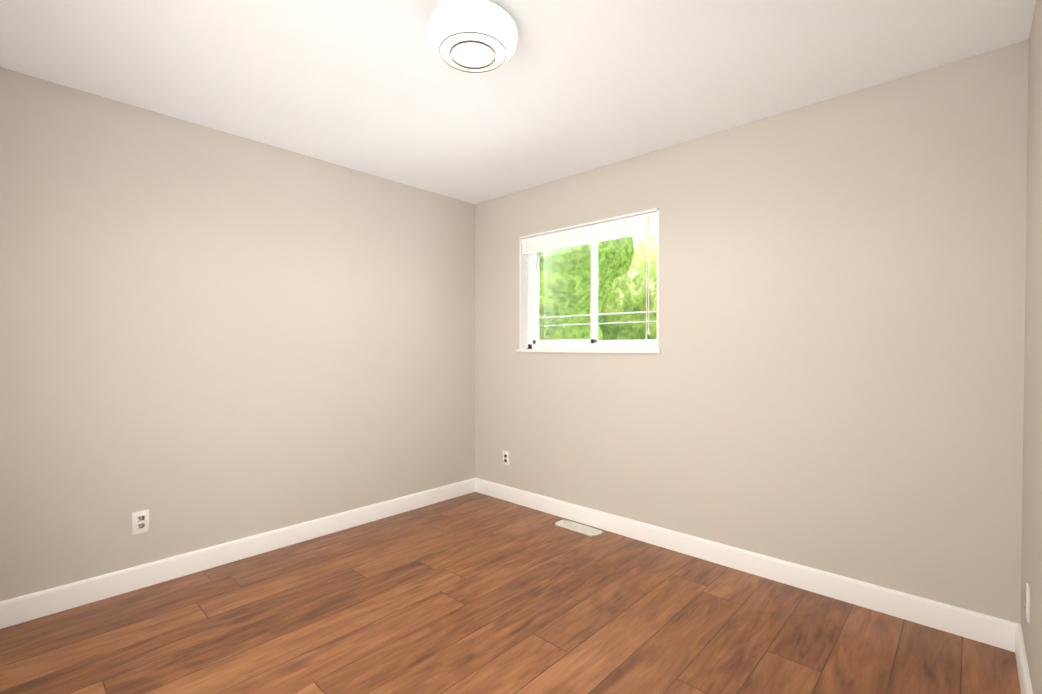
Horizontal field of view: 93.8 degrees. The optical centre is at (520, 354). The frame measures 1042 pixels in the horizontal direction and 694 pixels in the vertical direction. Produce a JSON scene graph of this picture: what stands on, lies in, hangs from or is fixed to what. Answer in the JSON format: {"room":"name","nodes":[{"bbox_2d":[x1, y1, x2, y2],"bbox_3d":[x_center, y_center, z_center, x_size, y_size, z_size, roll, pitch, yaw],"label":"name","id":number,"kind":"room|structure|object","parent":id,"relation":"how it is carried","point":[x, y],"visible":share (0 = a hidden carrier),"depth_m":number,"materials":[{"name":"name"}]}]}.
{"room":"empty bedroom","nodes":[
{"label":"empty bedroom","id":0,"kind":"room"},
{"bbox_2d":[0,67,475,600],"bbox_3d":[-1.602,-0.039,2.960,0.160,2.440,3.720,1,1,43],"label":"wall","id":1,"kind":"structure","parent":0,"point":[210,337],"depth_m":2.67,"materials":[{"name":"beige paint"}]},
{"bbox_2d":[132,509,148,534],"bbox_3d":[-1.938,0.853,2.485,0.008,0.115,0.070,1,1,43],"label":"outlet","id":2,"kind":"object","parent":1,"relation":"attached to","point":[140,521],"visible":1,"depth_m":2.48,"materials":[{"name":"white plastic"}]},
{"bbox_2d":[0,478,474,628],"bbox_3d":[-1.537,1.124,2.917,0.015,0.115,3.400,1,1,43],"label":"baseboard","id":3,"kind":"structure","parent":1,"relation":"attached to","point":[27,607],"depth_m":2.67,"materials":[{"name":"white wood"}]},
{"bbox_2d":[0,492,1020,693],"bbox_3d":[-0.346,1.247,1.817,3.580,0.100,3.720,1,1,43],"label":"floor","id":4,"kind":"structure","parent":0,"point":[475,593],"depth_m":2.12,"materials":[{"name":"laminate"}]},
{"bbox_2d":[553,519,604,536],"bbox_3d":[0.388,1.172,3.310,0.345,0.009,0.125,1,1,43],"label":"floor vent","id":5,"kind":"object","parent":4,"relation":"in","point":[580,528],"visible":1,"depth_m":3.29,"materials":[{"name":"white metal"}]},
{"bbox_2d":[0,0,1035,203],"bbox_3d":[-0.346,-1.303,1.782,3.580,0.120,3.720,1,1,43],"label":"ceiling","id":6,"kind":"structure","parent":0,"point":[379,88],"depth_m":2.12,"materials":[{"name":"white paint"}]},
{"bbox_2d":[427,0,517,72],"bbox_3d":[-0.180,-1.180,1.824,0.336,0.126,0.336,1,1,43],"label":"flush-mount light","id":7,"kind":"object","parent":6,"relation":"attached to","point":[475,36],"visible":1,"depth_m":1.74,"materials":[{"name":"white glass"}]},
{"bbox_2d":[475,40,1028,623],"bbox_3d":[0.862,-0.041,3.107,3.260,2.440,0.160,1,1,43],"label":"wall","id":8,"kind":"structure","parent":0,"point":[829,378],"depth_m":2.43,"materials":[{"name":"beige paint"}]},
{"bbox_2d":[503,451,508,465],"bbox_3d":[-0.121,0.830,3.913,0.070,0.115,0.008,1,1,43],"label":"outlet","id":9,"kind":"object","parent":8,"relation":"attached to","point":[505,457],"visible":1,"depth_m":3.91,"materials":[{"name":"white plastic"}]},
{"bbox_2d":[516,208,660,352],"bbox_3d":[0.469,-0.463,3.457,1.206,0.896,0.192,1,1,43],"label":"window","id":10,"kind":"structure","parent":8,"relation":"in","point":[534,276],"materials":[{"name":"white plastic"}]},
{"bbox_2d":[522,212,656,341],"bbox_3d":[0.433,-0.488,3.417,1.144,0.806,0.043,1,1,43],"label":"window blind","id":11,"kind":"object","parent":10,"relation":"attached to","point":[630,226],"visible":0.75,"depth_m":3.31,"materials":[{"name":"white plastic"}]},
{"bbox_2d":[475,478,1017,651],"bbox_3d":[0.803,1.122,3.059,3.260,0.115,0.015,1,1,43],"label":"baseboard","id":12,"kind":"structure","parent":8,"relation":"attached to","point":[983,628],"depth_m":2.51,"materials":[{"name":"white wood"}]},
{"bbox_2d":[1021,0,1041,693],"bbox_3d":[0.910,-0.007,0.639,0.160,2.440,3.720,1,1,43],"label":"wall","id":13,"kind":"structure","parent":0,"point":[1031,568],"depth_m":1.65,"materials":[{"name":"beige paint"}]},
{"bbox_2d":[1015,623,1032,693],"bbox_3d":[0.846,1.154,0.715,0.015,0.115,3.400,1,1,43],"label":"baseboard","id":14,"kind":"structure","parent":13,"relation":"attached to","point":[1023,673],"depth_m":1.75,"materials":[{"name":"white wood"}]},
{"bbox_2d":[1025,583,1029,622],"bbox_3d":[1.761,0.863,1.696,0.008,0.115,0.070,1,1,43],"label":"outlet","id":15,"kind":"object","parent":13,"relation":"attached to","point":[1027,606],"visible":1,"depth_m":1.67,"materials":[{"name":"white plastic"}]},
{"bbox_3d":[13.240,1.032,18.917,60.000,0.100,39.840,1,1,43],"label":"ground","id":16,"kind":"structure","parent":0,"visible":0},
{"bbox_2d":[539,236,633,339],"bbox_3d":[0.473,-0.963,9.577,3.383,4.173,3.904,1,1,43],"label":"tree","id":17,"kind":"object","parent":16,"relation":"on","point":[586,279],"depth_m":8.34,"materials":[{"name":"green plant"}]},
{"bbox_2d":[539,310,656,326],"bbox_3d":[0.658,0.333,6.052,11.030,1.650,0.060,1,1,43],"label":"railing","id":18,"kind":"object","parent":16,"relation":"on","point":[638,312],"depth_m":5.71,"materials":[{"name":"white metal"}]},
{"bbox_2d":[585,232,656,339],"bbox_3d":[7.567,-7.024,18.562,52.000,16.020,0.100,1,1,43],"label":"tree","id":19,"kind":"object","parent":16,"relation":"on","point":[635,302],"depth_m":21.13,"materials":[{"name":"green plant"}]},
{"bbox_2d":[633,232,656,278],"bbox_3d":[4.492,-1.779,11.564,3.429,5.799,4.047,1,1,43],"label":"tree","id":20,"kind":"object","parent":16,"relation":"on","point":[637,261],"depth_m":11.53,"materials":[{"name":"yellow plant"}]}
]}

